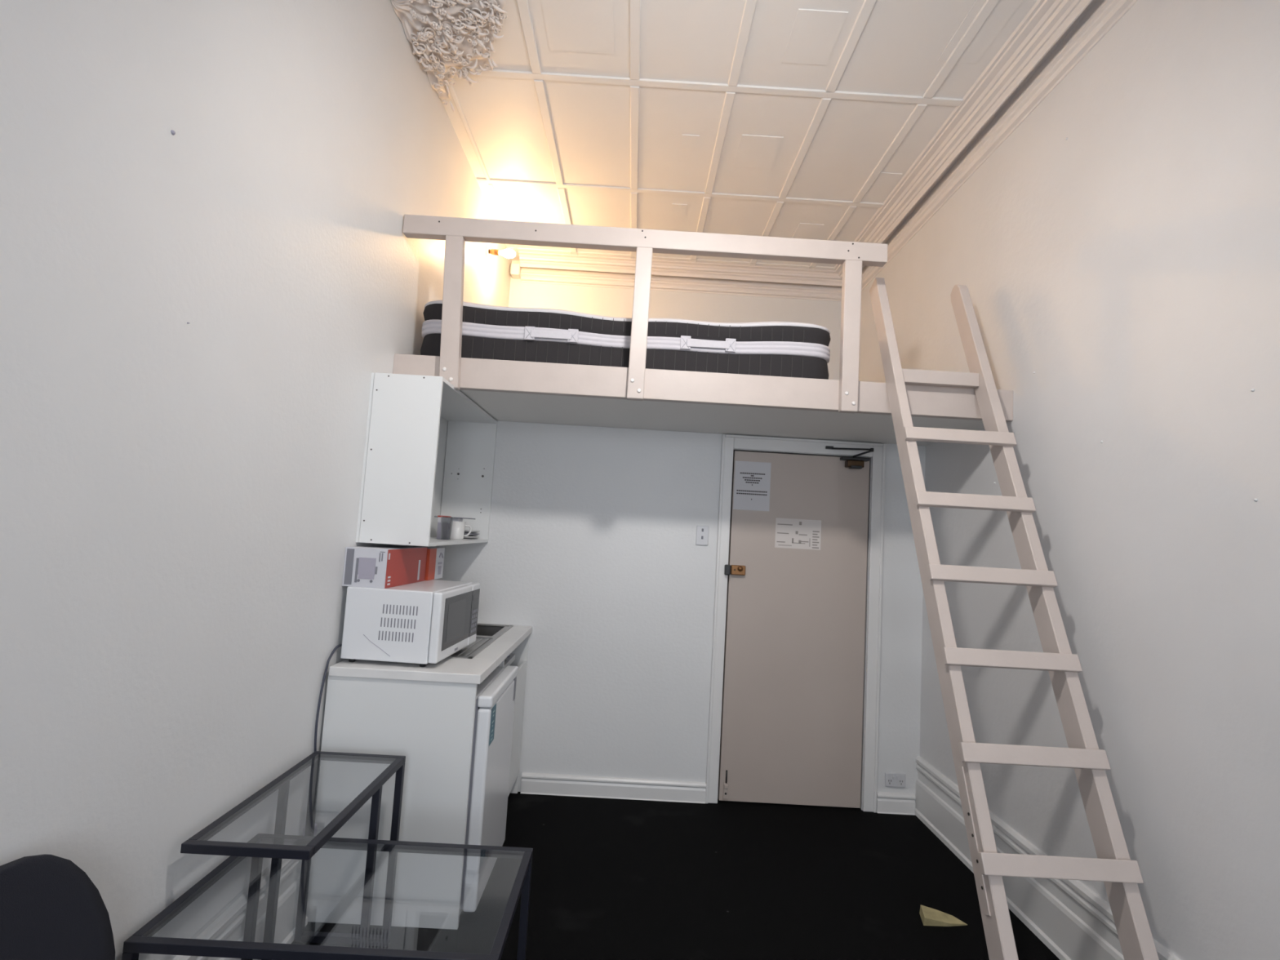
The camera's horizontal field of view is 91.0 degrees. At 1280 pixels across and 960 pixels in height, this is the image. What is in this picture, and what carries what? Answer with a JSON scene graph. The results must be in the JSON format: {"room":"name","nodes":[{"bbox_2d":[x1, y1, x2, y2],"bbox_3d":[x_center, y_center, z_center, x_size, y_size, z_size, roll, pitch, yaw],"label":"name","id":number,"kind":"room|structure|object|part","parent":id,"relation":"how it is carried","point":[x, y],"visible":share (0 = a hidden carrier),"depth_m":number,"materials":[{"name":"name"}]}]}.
{"room":"studio apartment","nodes":[
{"label":"studio apartment","id":0,"kind":"room"},
{"bbox_2d":[0,0,511,959],"bbox_3d":[-1.201,-0.338,1.682,0.126,3.847,7.240,3,-5,0],"label":"wall","id":1,"kind":"structure","parent":0,"point":[208,266],"depth_m":1.60,"materials":[{"name":"paint"}]},
{"bbox_2d":[173,858,307,959],"bbox_3d":[-1.213,1.309,0.188,0.030,0.320,4.335,3,-5,0],"label":"baseboard","id":2,"kind":"structure","parent":1,"relation":"attached to","point":[230,925],"depth_m":2.06,"materials":[{"name":"white paint"}]},
{"bbox_2d":[302,644,342,835],"bbox_3d":[-1.210,0.990,2.441,0.035,0.680,0.192,3,-5,0],"label":"power cord","id":3,"kind":"object","parent":1,"relation":"attached to","point":[340,645],"visible":0.52,"depth_m":2.36,"materials":[{"name":"grey rubber"}]},
{"bbox_3d":[-1.211,0.973,2.443,0.020,0.646,0.192,3,-5,6],"label":"cord","id":4,"kind":"part","parent":3,"relation":"part of","materials":[{"name":"grey rubber"}]},
{"bbox_2d":[355,372,497,546],"bbox_3d":[-1.021,-0.046,3.195,0.303,0.722,1.097,3,-5,0],"label":"upper cabinet","id":5,"kind":"object","parent":1,"relation":"attached to","point":[429,451],"visible":1,"depth_m":2.67,"materials":[{"name":"white laminate"}]},
{"bbox_3d":[-1.007,-0.090,2.657,0.289,0.722,0.016,3,-5,0],"label":"panel","id":6,"kind":"part","parent":5,"relation":"part of","materials":[{"name":"white plastic"}]},
{"bbox_2d":[436,515,451,539],"bbox_3d":[-1.014,0.245,3.247,0.053,0.120,0.053,3,-5,0],"label":"carton","id":7,"kind":"object","parent":5,"relation":"on","point":[443,522],"visible":0.94,"depth_m":3.22,"materials":[{"name":"grey"}]},
{"bbox_3d":[-1.012,0.204,3.250,0.052,0.033,0.052,3,-5,0],"label":"carton lid","id":8,"kind":"part","parent":7,"relation":"part of","materials":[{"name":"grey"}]},
{"bbox_2d":[434,515,475,538],"bbox_3d":[-1.025,0.265,3.471,0.195,0.118,0.120,3,-5,0],"label":"baking tray","id":9,"kind":"object","parent":5,"relation":"on","point":[455,519],"visible":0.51,"depth_m":3.43,"materials":[{"name":"grey metal"}]},
{"bbox_2d":[434,515,475,519],"bbox_3d":[-1.022,0.209,3.475,0.195,0.006,0.120,3,-5,0],"label":"tray","id":10,"kind":"object","parent":9,"relation":"on","point":[451,517],"depth_m":3.42,"materials":[{"name":"grey"}]},
{"bbox_3d":[-1.035,0.306,3.166,0.289,0.016,1.064,3,-5,0],"label":"panel","id":11,"kind":"part","parent":5,"relation":"part of","materials":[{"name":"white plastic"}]},
{"bbox_2d":[449,520,471,539],"bbox_3d":[-0.952,0.268,3.321,0.106,0.095,0.078,3,-5,0],"label":"mug","id":12,"kind":"object","parent":5,"relation":"on","point":[458,527],"visible":0.98,"depth_m":3.29,"materials":[{"name":"white ceramic"}]},
{"bbox_3d":[-0.917,0.271,3.346,0.040,0.063,0.011,6,-6,-32],"label":"handle","id":13,"kind":"part","parent":12,"relation":"part of","materials":[{"name":"white ceramic"}]},
{"bbox_3d":[-0.995,-0.397,3.225,0.289,0.016,1.064,3,-5,0],"label":"panel","id":14,"kind":"part","parent":5,"relation":"part of","materials":[{"name":"white plastic"}]},
{"bbox_3d":[-1.020,-0.001,3.733,0.289,0.722,0.016,3,-5,0],"label":"panel","id":15,"kind":"part","parent":5,"relation":"part of","materials":[{"name":"white plastic"}]},
{"bbox_2d":[463,536,479,538],"bbox_3d":[-1.012,0.329,3.616,0.172,0.015,0.172,3,-5,0],"label":"plate","id":16,"kind":"object","parent":5,"relation":"on","point":[464,537],"visible":0.48,"depth_m":3.57,"materials":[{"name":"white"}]},
{"bbox_2d":[463,533,479,536],"bbox_3d":[-1.011,0.312,3.617,0.172,0.015,0.172,3,-5,0],"label":"plate","id":17,"kind":"object","parent":16,"relation":"on","point":[470,534],"visible":0.49,"depth_m":3.58,"materials":[{"name":"grey ceramic"}]},
{"bbox_2d":[464,529,479,533],"bbox_3d":[-1.010,0.295,3.619,0.172,0.015,0.172,3,-5,0],"label":"plate","id":18,"kind":"object","parent":17,"relation":"on","point":[465,531],"visible":0.42,"depth_m":3.58,"materials":[{"name":"white ceramic"}]},
{"bbox_2d":[485,244,515,257],"bbox_3d":[-0.987,-1.623,4.475,0.206,0.090,0.090,3,-5,0],"label":"wall light","id":19,"kind":"object","parent":1,"relation":"attached to","point":[508,253],"visible":1,"depth_m":4.46,"materials":[{"name":"white paint"}]},
{"bbox_3d":[-1.083,-1.628,4.475,0.014,0.090,0.090,3,-5,0],"label":"wall plate","id":20,"kind":"part","parent":19,"relation":"part of","materials":[{"name":"white paint"}]},
{"bbox_3d":[-0.946,-1.612,4.475,0.122,0.064,0.064,3,-5,0],"label":"light bulb","id":21,"kind":"part","parent":19,"relation":"part of","materials":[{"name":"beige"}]},
{"bbox_2d":[508,260,841,380],"bbox_3d":[0.312,-0.970,5.325,2.888,1.611,0.120,3,-5,0],"label":"wall","id":22,"kind":"structure","parent":0,"point":[596,300],"depth_m":5.31,"materials":[{"name":"paint"}]},
{"bbox_2d":[510,250,842,301],"bbox_3d":[0.361,-1.693,5.210,2.876,0.185,0.230,3,-5,0],"label":"crown molding","id":23,"kind":"structure","parent":22,"relation":"attached to","point":[535,267],"depth_m":5.24,"materials":[{"name":"white paint"}]},
{"bbox_2d":[291,791,1059,959],"bbox_3d":[0.193,1.654,0.822,3.088,0.100,5.820,3,-5,0],"label":"floor","id":24,"kind":"structure","parent":0,"point":[611,878],"depth_m":2.72,"materials":[{"name":"black carpet"}]},
{"bbox_2d":[0,853,115,959],"bbox_3d":[-0.935,1.133,1.062,0.505,0.852,0.544,3,-5,0],"label":"chair","id":25,"kind":"object","parent":24,"relation":"on","point":[51,908],"visible":1,"depth_m":1.21,"materials":[{"name":"black fabric"}]},
{"bbox_2d":[180,751,405,959],"bbox_3d":[-1.041,1.300,1.939,0.332,0.650,0.691,3,-5,0],"label":"side table","id":26,"kind":"object","parent":24,"relation":"on","point":[198,843],"visible":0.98,"depth_m":2.06,"materials":[{"name":"black metal"}]},
{"bbox_3d":[-1.197,1.313,2.059,0.024,0.626,0.024,3,-5,0],"label":"leg","id":27,"kind":"part","parent":26,"relation":"part of","materials":[{"name":"black metal"}]},
{"bbox_3d":[-1.023,0.988,1.965,0.332,0.024,0.691,3,-5,0],"label":"frame","id":28,"kind":"part","parent":26,"relation":"part of","materials":[{"name":"black metal"}]},
{"bbox_3d":[-1.199,1.330,2.269,0.024,0.626,0.024,3,-5,0],"label":"leg","id":29,"kind":"part","parent":26,"relation":"part of","materials":[{"name":"black metal"}]},
{"bbox_3d":[-0.889,1.331,2.062,0.024,0.626,0.024,3,-5,0],"label":"leg","id":30,"kind":"part","parent":26,"relation":"part of","materials":[{"name":"black metal"}]},
{"bbox_3d":[-0.892,1.348,2.272,0.024,0.626,0.024,3,-5,0],"label":"leg","id":31,"kind":"part","parent":26,"relation":"part of","materials":[{"name":"black metal"}]},
{"bbox_2d":[121,833,533,959],"bbox_3d":[-0.785,1.371,1.709,0.871,0.500,0.530,3,-5,0],"label":"coffee table","id":32,"kind":"object","parent":24,"relation":"on","point":[142,941],"visible":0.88,"depth_m":1.62,"materials":[{"name":"black metal"}]},
{"bbox_3d":[-1.206,1.337,1.453,0.024,0.476,0.024,3,-5,0],"label":"leg","id":33,"kind":"part","parent":32,"relation":"part of","materials":[{"name":"black metal"}]},
{"bbox_3d":[-1.212,1.379,1.957,0.024,0.476,0.024,3,-5,0],"label":"leg","id":34,"kind":"part","parent":32,"relation":"part of","materials":[{"name":"black metal"}]},
{"bbox_3d":[-0.366,1.428,1.964,0.024,0.476,0.024,3,-5,0],"label":"leg","id":35,"kind":"part","parent":32,"relation":"part of","materials":[{"name":"black metal"}]},
{"bbox_2d":[306,635,528,929],"bbox_3d":[-0.937,1.269,3.005,0.596,0.900,1.245,3,-5,0],"label":"base cabinet","id":36,"kind":"object","parent":24,"relation":"on","point":[431,724],"visible":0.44,"depth_m":2.39,"materials":[{"name":"white laminate"}]},
{"bbox_3d":[-0.942,1.218,2.393,0.571,0.900,0.018,3,-5,0],"label":"panel","id":37,"kind":"part","parent":36,"relation":"part of","materials":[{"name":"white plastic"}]},
{"bbox_2d":[328,622,532,684],"bbox_3d":[-0.912,0.803,3.043,0.582,0.036,1.262,3,-5,0],"label":"countertop","id":38,"kind":"structure","parent":36,"relation":"on","point":[475,670],"depth_m":2.48,"materials":[{"name":"laminate"}]},
{"bbox_2d":[340,579,479,666],"bbox_3d":[-0.972,0.606,2.742,0.390,0.299,0.520,3,-5,3],"label":"microwave oven","id":39,"kind":"object","parent":38,"relation":"on","point":[422,623],"visible":0.99,"depth_m":2.49,"materials":[{"name":"white metal"}]},
{"bbox_2d":[342,545,427,588],"bbox_3d":[-1.093,0.369,2.725,0.178,0.156,0.417,3,-5,2],"label":"box","id":40,"kind":"object","parent":39,"relation":"on","point":[379,566],"visible":1,"depth_m":2.53,"materials":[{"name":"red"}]},
{"bbox_2d":[354,557,377,582],"bbox_3d":[-1.096,0.362,2.518,0.088,0.100,0.006,3,-5,0],"label":"picture","id":41,"kind":"object","parent":40,"relation":"attached to","point":[365,568],"depth_m":2.52,"materials":[{"name":"grey"}]},
{"bbox_2d":[378,551,385,561],"bbox_3d":[-1.034,0.308,2.520,0.022,0.041,0.002,3,-5,3],"label":"print","id":42,"kind":"object","parent":40,"relation":"attached to","point":[380,552],"depth_m":2.52},
{"bbox_2d":[386,553,420,585],"bbox_3d":[-1.006,0.374,2.690,0.001,0.130,0.340,3,-5,2],"label":"print","id":43,"kind":"object","parent":40,"relation":"attached to","point":[402,569],"depth_m":2.67,"materials":[{"name":"red cardboard"}]},
{"bbox_2d":[400,545,444,580],"bbox_3d":[-1.079,0.400,3.046,0.196,0.150,0.201,3,-5,2],"label":"box","id":44,"kind":"object","parent":39,"relation":"on","point":[435,555],"visible":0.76,"depth_m":3.02,"materials":[{"name":"red"}]},
{"bbox_2d":[437,552,443,574],"bbox_3d":[-0.983,0.411,3.094,0.006,0.107,0.058,3,-5,2],"label":"picture","id":45,"kind":"object","parent":44,"relation":"attached to","point":[440,555],"depth_m":3.09,"materials":[{"name":"grey"}]},
{"bbox_3d":[-0.800,0.601,2.673,0.036,0.276,0.394,3,-5,3],"label":"door","id":46,"kind":"part","parent":39,"relation":"part of","materials":[{"name":"white plastic"}]},
{"bbox_3d":[-0.789,0.623,2.933,0.036,0.276,0.122,3,-5,3],"label":"control panel","id":47,"kind":"part","parent":39,"relation":"part of","materials":[{"name":"white plastic"}]},
{"bbox_3d":[-0.771,0.616,2.927,0.002,0.209,0.108,3,-5,3],"label":"panel","id":48,"kind":"part","parent":39,"relation":"part of","materials":[{"name":"white plastic"}]},
{"bbox_2d":[448,623,513,658],"bbox_3d":[-0.933,0.961,3.148,0.395,0.345,0.940,3,-5,0],"label":"sink","id":49,"kind":"object","parent":38,"relation":"in","point":[486,633],"visible":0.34,"depth_m":3.18,"materials":[{"name":"silver metal"}]},
{"bbox_3d":[-0.928,0.891,3.417,0.310,0.150,0.335,3,-5,0],"label":"bowl","id":50,"kind":"part","parent":49,"relation":"part of","materials":[{"name":"silver metal"}]},
{"bbox_3d":[-0.961,1.271,3.040,0.548,0.899,0.016,3,-5,0],"label":"divider panel","id":51,"kind":"part","parent":36,"relation":"part of","materials":[{"name":"white wood"}]},
{"bbox_3d":[-0.957,1.319,3.617,0.571,0.900,0.016,3,-5,0],"label":"panel","id":52,"kind":"part","parent":36,"relation":"part of","materials":[{"name":"white plastic"}]},
{"bbox_3d":[-0.680,1.341,3.328,0.017,0.640,0.555,3,-5,0],"label":"door","id":53,"kind":"part","parent":36,"relation":"part of","materials":[{"name":"white wood"}]},
{"bbox_2d":[459,666,518,915],"bbox_3d":[-0.903,1.271,2.689,0.604,0.848,0.569,3,-5,0],"label":"fridge","id":54,"kind":"object","parent":24,"relation":"on","point":[486,815],"visible":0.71,"depth_m":2.50,"materials":[{"name":"white"}]},
{"bbox_2d":[919,905,967,926],"bbox_3d":[1.242,1.795,2.587,0.189,0.034,0.085,3,-5,0],"label":"wedge","id":55,"kind":"object","parent":24,"relation":"on","point":[929,916],"visible":1,"depth_m":2.57,"materials":[{"name":"beige wood"}]},
{"bbox_2d":[869,277,1159,959],"bbox_3d":[1.320,0.369,2.421,0.485,2.852,1.369,3,-5,0],"label":"ladder","id":56,"kind":"object","parent":24,"relation":"on","point":[1113,866],"visible":1,"depth_m":2.21,"materials":[{"name":"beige wood"}]},
{"bbox_3d":[1.123,0.358,2.419,0.043,2.852,1.369,3,-5,0],"label":"rail","id":57,"kind":"part","parent":56,"relation":"part of","materials":[{"name":"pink wood"}]},
{"bbox_2d":[435,420,925,810],"bbox_3d":[0.222,0.777,3.745,2.888,2.135,0.100,3,-5,0],"label":"wall","id":58,"kind":"structure","parent":0,"point":[591,546],"depth_m":3.70,"materials":[{"name":"paint"}]},
{"bbox_2d":[520,772,706,803],"bbox_3d":[-0.151,1.762,3.596,1.055,0.108,0.024,3,-5,0],"label":"baseboard","id":59,"kind":"structure","parent":58,"relation":"attached to","point":[543,784],"depth_m":3.59,"materials":[{"name":"white paint"}]},
{"bbox_2d":[695,525,708,545],"bbox_3d":[0.370,0.329,3.726,0.073,0.116,0.015,3,-5,0],"label":"light switch","id":60,"kind":"object","parent":58,"relation":"attached to","point":[702,531],"visible":1,"depth_m":3.72,"materials":[{"name":"grey plastic"}]},
{"bbox_2d":[392,214,1013,445],"bbox_3d":[0.303,-0.656,4.062,2.888,0.805,2.346,3,-5,0],"label":"loft bed frame","id":61,"kind":"structure","parent":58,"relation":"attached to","point":[846,409],"depth_m":2.92,"materials":[{"name":"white wood"}]},
{"bbox_3d":[-0.866,-0.775,2.909,0.114,0.716,0.044,3,-5,0],"label":"post","id":62,"kind":"part","parent":61,"relation":"part of","materials":[{"name":"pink wood"}]},
{"bbox_2d":[420,299,830,379],"bbox_3d":[-0.077,-0.609,3.751,2.052,0.365,1.401,3,-5,0],"label":"mattress","id":63,"kind":"object","parent":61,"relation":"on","point":[771,348],"visible":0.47,"depth_m":3.07,"materials":[{"name":"grey fabric"}]},
{"bbox_3d":[-0.432,-0.709,3.060,0.260,0.066,0.016,3,-5,0],"label":"carry handle","id":64,"kind":"part","parent":63,"relation":"part of","materials":[{"name":"grey fabric"}]},
{"bbox_3d":[0.332,-0.664,3.066,0.270,0.066,0.016,3,-5,0],"label":"carry handle","id":65,"kind":"part","parent":63,"relation":"part of","materials":[{"name":"grey fabric"}]},
{"bbox_3d":[-0.001,-0.725,2.915,0.080,0.716,0.044,3,-5,0],"label":"post","id":66,"kind":"part","parent":61,"relation":"part of","materials":[{"name":"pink wood"}]},
{"bbox_3d":[0.029,-1.124,2.955,2.261,0.090,0.057,3,-5,0],"label":"guard rail","id":67,"kind":"part","parent":61,"relation":"part of","materials":[{"name":"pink wood"}]},
{"bbox_3d":[0.978,-0.668,2.923,0.080,0.716,0.044,3,-5,0],"label":"post","id":68,"kind":"part","parent":61,"relation":"part of","materials":[{"name":"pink wood"}]},
{"bbox_2d":[717,445,873,808],"bbox_3d":[0.908,0.832,3.694,0.857,2.095,0.210,3,-5,0],"label":"door","id":69,"kind":"structure","parent":58,"relation":"in","point":[792,721],"depth_m":3.69,"materials":[{"name":"beige paint"}]},
{"bbox_3d":[0.492,1.783,3.607,0.028,0.090,0.020,3,-5,0],"label":"bolt plate","id":70,"kind":"part","parent":69,"relation":"part of","materials":[{"name":"beige paint"}]},
{"bbox_3d":[0.497,1.704,3.609,0.009,0.070,0.009,1,-5,22],"label":"bolt rod","id":71,"kind":"part","parent":69,"relation":"part of","materials":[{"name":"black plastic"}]},
{"bbox_3d":[0.589,0.521,3.684,0.032,0.032,0.020,3,-5,0],"label":"lock knob","id":72,"kind":"part","parent":69,"relation":"part of","materials":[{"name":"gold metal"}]},
{"bbox_2d":[733,460,771,511],"bbox_3d":[0.672,0.036,3.762,0.216,0.292,0.002,3,-5,0],"label":"notice sheet","id":73,"kind":"object","parent":69,"relation":"attached to","point":[752,484],"visible":1,"depth_m":3.76,"materials":[{"name":"grey paper"}]},
{"bbox_2d":[774,517,821,550],"bbox_3d":[0.942,0.321,3.742,0.272,0.176,0.002,3,-5,0],"label":"sheet","id":74,"kind":"object","parent":69,"relation":"attached to","point":[790,533],"visible":1,"depth_m":3.74,"materials":[{"name":"grey paper"}]},
{"bbox_3d":[1.244,-0.167,3.740,0.273,0.060,0.058,2,-5,16],"label":"closer arm","id":75,"kind":"part","parent":69,"relation":"part of","materials":[{"name":"black plastic"}]},
{"bbox_2d":[705,434,885,812],"bbox_3d":[0.923,0.815,3.687,0.982,2.130,0.026,3,-5,0],"label":"door frame","id":76,"kind":"structure","parent":58,"relation":"attached to","point":[730,442],"depth_m":3.69,"materials":[{"name":"white paint"}]},
{"bbox_2d":[884,772,905,787],"bbox_3d":[1.472,1.730,3.623,0.117,0.076,0.016,3,-5,0],"label":"wall socket","id":77,"kind":"object","parent":58,"relation":"attached to","point":[891,780],"visible":1,"depth_m":3.62,"materials":[{"name":"grey plastic"}]},
{"bbox_2d":[876,791,915,815],"bbox_3d":[1.467,1.856,3.607,0.217,0.108,0.028,3,-5,0],"label":"baseboard","id":78,"kind":"structure","parent":58,"relation":"attached to","point":[900,803],"depth_m":3.60,"materials":[{"name":"white paint"}]},
{"bbox_2d":[440,0,1037,269],"bbox_3d":[0.404,-2.107,1.848,3.088,0.116,7.240,3,-5,0],"label":"ceiling","id":79,"kind":"structure","parent":0,"point":[779,118],"depth_m":3.28,"materials":[{"name":"paint"}]},
{"bbox_2d":[391,0,507,112],"bbox_3d":[-0.808,-2.014,2.689,0.487,0.101,1.401,3,-5,0],"label":"ceiling rose","id":80,"kind":"object","parent":79,"relation":"attached to","point":[444,35],"visible":1,"depth_m":2.82,"materials":[{"name":"white paint"}]},
{"bbox_2d":[858,0,1279,959],"bbox_3d":[1.796,-0.163,1.705,0.126,3.847,7.240,3,-5,0],"label":"wall","id":81,"kind":"structure","parent":0,"point":[1117,255],"depth_m":2.17,"materials":[{"name":"paint"}]},
{"bbox_2d":[834,0,1137,291],"bbox_3d":[1.723,-1.896,1.837,0.230,0.185,7.020,3,-5,0],"label":"crown molding","id":82,"kind":"structure","parent":81,"relation":"attached to","point":[1054,37],"depth_m":3.05,"materials":[{"name":"white paint"}]},
{"bbox_2d":[915,755,1181,959],"bbox_3d":[1.632,1.528,0.840,0.030,0.320,5.600,3,-5,0],"label":"baseboard","id":83,"kind":"structure","parent":81,"relation":"attached to","point":[1073,922],"depth_m":2.53,"materials":[{"name":"white paint"}]}
]}

